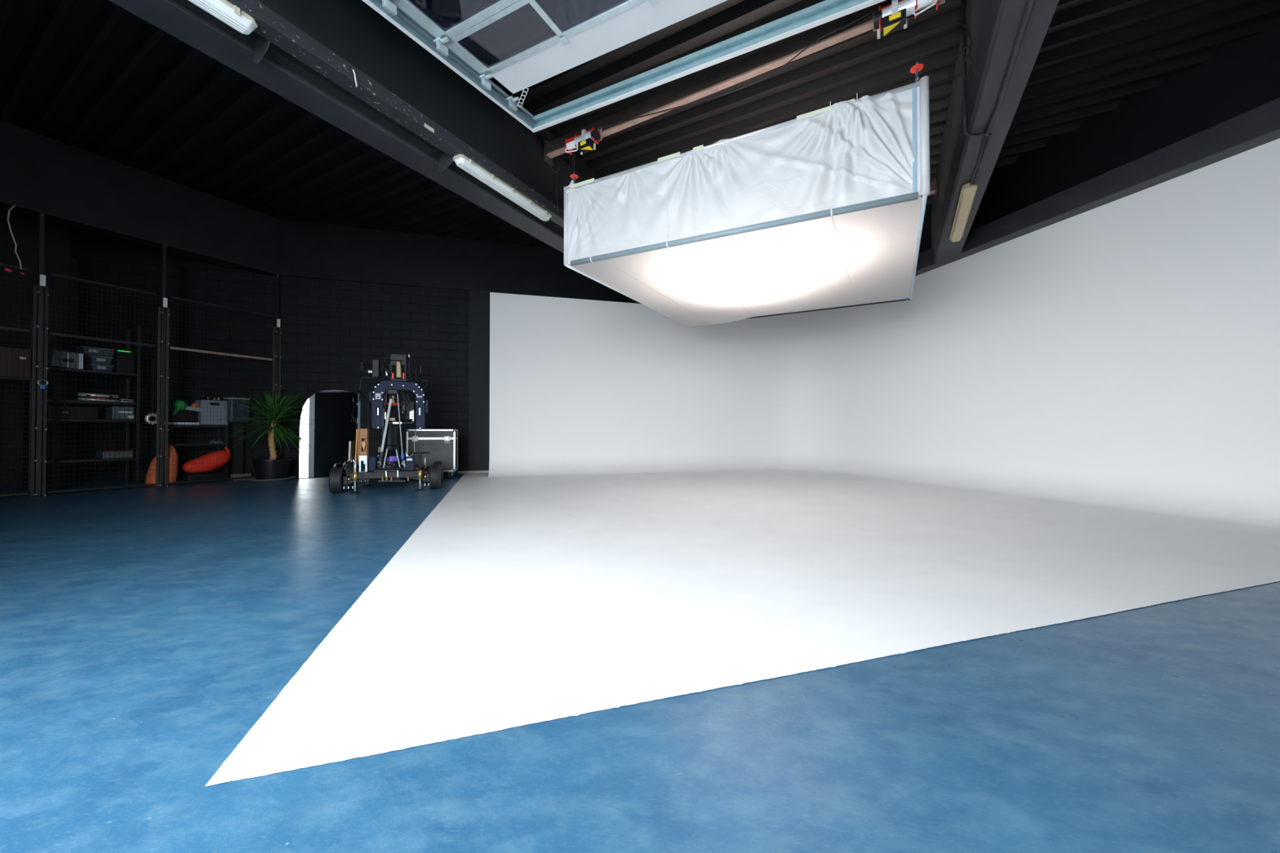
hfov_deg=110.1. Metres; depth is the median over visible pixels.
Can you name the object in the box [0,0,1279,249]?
ceiling
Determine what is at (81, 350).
plastic bin
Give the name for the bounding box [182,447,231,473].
bag
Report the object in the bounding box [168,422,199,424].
tray
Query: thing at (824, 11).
frame
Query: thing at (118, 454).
equipment box
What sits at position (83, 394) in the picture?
light bar
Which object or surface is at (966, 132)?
power cable
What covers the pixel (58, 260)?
wall
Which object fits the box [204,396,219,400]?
box
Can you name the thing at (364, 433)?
wooden box
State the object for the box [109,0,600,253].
ceiling beam
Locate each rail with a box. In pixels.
[543,0,975,166]
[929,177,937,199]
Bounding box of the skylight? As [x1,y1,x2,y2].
[382,0,727,111]
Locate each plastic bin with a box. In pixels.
[76,346,116,357]
[83,355,114,364]
[84,364,114,371]
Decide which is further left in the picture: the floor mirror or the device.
the device
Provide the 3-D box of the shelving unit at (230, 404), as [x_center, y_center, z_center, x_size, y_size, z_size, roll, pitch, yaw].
[-8.349,0.256,9.249,0.270,1.690,0.350,0,-1,28]
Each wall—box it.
[0,207,79,487]
[75,216,551,482]
[919,13,1279,253]
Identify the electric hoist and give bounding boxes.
[564,126,602,183]
[872,0,945,81]
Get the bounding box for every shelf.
[0,376,31,382]
[227,421,248,423]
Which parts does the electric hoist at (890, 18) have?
clamp plate, motor, frame, clamp plate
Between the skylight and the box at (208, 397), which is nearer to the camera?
the skylight
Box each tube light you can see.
[188,0,257,34]
[453,154,551,221]
[949,182,977,241]
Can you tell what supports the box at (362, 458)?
on the camera dolly
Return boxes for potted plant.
[217,387,313,479]
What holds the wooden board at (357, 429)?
attached to the wooden box at (364, 433)
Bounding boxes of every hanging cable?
[4,204,24,275]
[948,19,972,79]
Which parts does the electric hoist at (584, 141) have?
frame, motor, clamp plate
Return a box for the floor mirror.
[298,389,359,478]
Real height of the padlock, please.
0.150 m
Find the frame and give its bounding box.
[362,0,884,132]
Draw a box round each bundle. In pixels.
[170,400,186,416]
[191,403,199,407]
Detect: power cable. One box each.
[556,155,558,213]
[596,5,881,129]
[961,0,985,136]
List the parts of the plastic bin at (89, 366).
lid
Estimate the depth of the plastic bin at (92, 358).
8.14 m
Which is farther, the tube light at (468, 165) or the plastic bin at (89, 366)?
the plastic bin at (89, 366)
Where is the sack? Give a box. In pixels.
[146,444,177,486]
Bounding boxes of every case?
[48,349,83,368]
[168,410,197,422]
[405,428,457,479]
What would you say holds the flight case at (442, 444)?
on the floor
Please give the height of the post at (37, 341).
4.402 m
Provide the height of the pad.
0.115 m
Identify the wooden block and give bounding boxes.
[228,473,251,480]
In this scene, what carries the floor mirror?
on the floor
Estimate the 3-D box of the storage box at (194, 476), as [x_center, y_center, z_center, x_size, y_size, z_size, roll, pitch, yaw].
[-8.537,1.009,8.792,0.300,0.175,0.600,0,-1,28]
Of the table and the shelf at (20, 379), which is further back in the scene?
the table
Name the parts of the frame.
rail, roller rail, rail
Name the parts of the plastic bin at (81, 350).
lid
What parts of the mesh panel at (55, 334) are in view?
rail, rail, rail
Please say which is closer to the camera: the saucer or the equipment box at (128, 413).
the equipment box at (128, 413)
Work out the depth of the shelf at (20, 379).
7.48 m
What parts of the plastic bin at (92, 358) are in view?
lid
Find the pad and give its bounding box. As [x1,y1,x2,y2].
[185,405,200,412]
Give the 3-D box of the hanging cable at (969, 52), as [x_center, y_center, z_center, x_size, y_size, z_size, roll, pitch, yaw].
[3.609,-4.394,5.091,0.016,1.965,1.973,0,-1,29]
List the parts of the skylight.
glass pane, glass pane, glass pane, panel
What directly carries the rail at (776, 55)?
attached to the ceiling beam at (1007, 37)
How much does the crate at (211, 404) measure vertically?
0.495 m
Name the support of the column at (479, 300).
attached to the wall at (329, 327)
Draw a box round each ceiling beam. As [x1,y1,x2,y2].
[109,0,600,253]
[930,0,1059,268]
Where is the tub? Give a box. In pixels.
[226,399,248,422]
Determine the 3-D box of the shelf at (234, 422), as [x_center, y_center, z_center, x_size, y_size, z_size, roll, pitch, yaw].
[-8.339,-0.083,9.282,0.240,0.030,0.270,0,-1,28]
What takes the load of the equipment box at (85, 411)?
on the shelving unit at (52, 370)
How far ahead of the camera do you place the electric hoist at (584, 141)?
5.76 m
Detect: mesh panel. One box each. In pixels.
[0,263,31,497]
[47,273,156,493]
[168,296,272,484]
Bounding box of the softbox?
[563,75,929,325]
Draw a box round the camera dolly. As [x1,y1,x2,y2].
[328,354,443,493]
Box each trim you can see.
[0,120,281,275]
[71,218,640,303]
[457,470,488,473]
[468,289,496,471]
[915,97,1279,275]
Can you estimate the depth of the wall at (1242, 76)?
6.10 m
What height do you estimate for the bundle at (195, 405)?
0.100 m
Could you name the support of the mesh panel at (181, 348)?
attached to the post at (163, 343)
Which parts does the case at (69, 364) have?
handle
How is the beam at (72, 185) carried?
attached to the wall at (329, 327)
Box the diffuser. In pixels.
[568,195,922,325]
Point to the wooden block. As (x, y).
(237, 475)
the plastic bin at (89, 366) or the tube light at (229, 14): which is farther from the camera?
the plastic bin at (89, 366)
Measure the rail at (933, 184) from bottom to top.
0.293 m
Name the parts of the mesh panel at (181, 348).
rail, rail, rail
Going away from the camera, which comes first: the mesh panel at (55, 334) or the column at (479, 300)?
the mesh panel at (55, 334)
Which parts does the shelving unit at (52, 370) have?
leg, leg, shelf, shelf, shelf, shelf, leg, leg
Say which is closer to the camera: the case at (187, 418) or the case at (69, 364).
the case at (69, 364)
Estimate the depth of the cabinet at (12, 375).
7.55 m
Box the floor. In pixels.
[0,473,1279,852]
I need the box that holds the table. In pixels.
[164,424,228,472]
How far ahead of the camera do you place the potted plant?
8.98 m
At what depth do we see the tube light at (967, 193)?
6.18 m
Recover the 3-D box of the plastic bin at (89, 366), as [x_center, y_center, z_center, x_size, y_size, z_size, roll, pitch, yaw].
[-9.969,-1.063,8.251,0.400,0.127,0.284,0,-1,28]
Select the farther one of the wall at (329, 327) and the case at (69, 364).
the wall at (329, 327)
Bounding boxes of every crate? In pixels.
[194,400,228,425]
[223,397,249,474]
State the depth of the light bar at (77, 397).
8.04 m
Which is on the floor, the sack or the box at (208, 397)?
the sack
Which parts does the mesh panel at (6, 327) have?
rail, rail, rail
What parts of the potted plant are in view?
pot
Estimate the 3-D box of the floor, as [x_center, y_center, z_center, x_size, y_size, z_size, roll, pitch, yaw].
[1.073,1.167,6.068,32.000,0.200,15.099,0,-1,26]
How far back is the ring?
8.50 m
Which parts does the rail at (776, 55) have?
plate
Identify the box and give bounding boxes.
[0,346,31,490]
[42,405,97,418]
[96,449,133,458]
[105,406,134,419]
[182,471,228,484]
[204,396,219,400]
[359,455,368,471]
[360,428,368,455]
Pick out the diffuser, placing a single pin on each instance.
(866, 253)
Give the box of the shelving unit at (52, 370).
[30,311,141,491]
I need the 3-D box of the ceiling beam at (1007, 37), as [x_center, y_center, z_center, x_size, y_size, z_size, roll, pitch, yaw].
[2.897,-3.817,3.376,0.402,1.492,12.100,0,-1,29]
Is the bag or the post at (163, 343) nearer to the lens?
the post at (163, 343)
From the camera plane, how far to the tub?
9.18 m
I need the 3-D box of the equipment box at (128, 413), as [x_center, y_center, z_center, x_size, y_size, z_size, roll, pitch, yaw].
[-9.836,-0.250,8.463,0.408,0.235,0.275,0,-1,28]
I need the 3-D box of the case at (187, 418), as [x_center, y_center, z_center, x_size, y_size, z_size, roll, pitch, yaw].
[-9.090,-0.193,8.861,0.350,0.220,0.380,0,-1,28]
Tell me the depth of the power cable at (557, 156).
6.51 m
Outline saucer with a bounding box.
[245,475,295,482]
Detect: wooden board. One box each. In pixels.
[355,429,357,462]
[357,429,358,462]
[358,429,359,462]
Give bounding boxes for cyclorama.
[205,137,1279,786]
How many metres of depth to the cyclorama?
5.33 m
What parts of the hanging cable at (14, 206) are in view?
cord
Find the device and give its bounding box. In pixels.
[111,348,133,373]
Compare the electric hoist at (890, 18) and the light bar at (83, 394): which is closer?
the electric hoist at (890, 18)
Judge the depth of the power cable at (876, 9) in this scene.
4.74 m
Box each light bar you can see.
[76,392,118,398]
[76,396,119,401]
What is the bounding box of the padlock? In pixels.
[36,379,48,389]
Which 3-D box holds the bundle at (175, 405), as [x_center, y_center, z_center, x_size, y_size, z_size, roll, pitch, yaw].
[-8.973,-0.357,8.710,0.224,0.319,0.221,-1,-1,40]
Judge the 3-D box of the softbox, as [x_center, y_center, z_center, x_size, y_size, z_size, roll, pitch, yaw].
[1.766,-2.700,6.750,4.201,1.215,4.024,0,-1,28]
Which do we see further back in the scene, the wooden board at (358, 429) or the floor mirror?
the floor mirror
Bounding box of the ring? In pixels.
[144,357,156,424]
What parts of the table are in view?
leg, shelf, shelf, leg, leg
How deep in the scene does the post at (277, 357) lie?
9.66 m
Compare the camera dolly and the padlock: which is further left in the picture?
the padlock
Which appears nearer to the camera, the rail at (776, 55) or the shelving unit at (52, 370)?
the rail at (776, 55)
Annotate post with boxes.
[30,212,48,496]
[155,244,169,486]
[272,274,281,457]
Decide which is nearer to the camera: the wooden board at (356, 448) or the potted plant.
the wooden board at (356, 448)
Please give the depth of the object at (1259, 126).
5.77 m

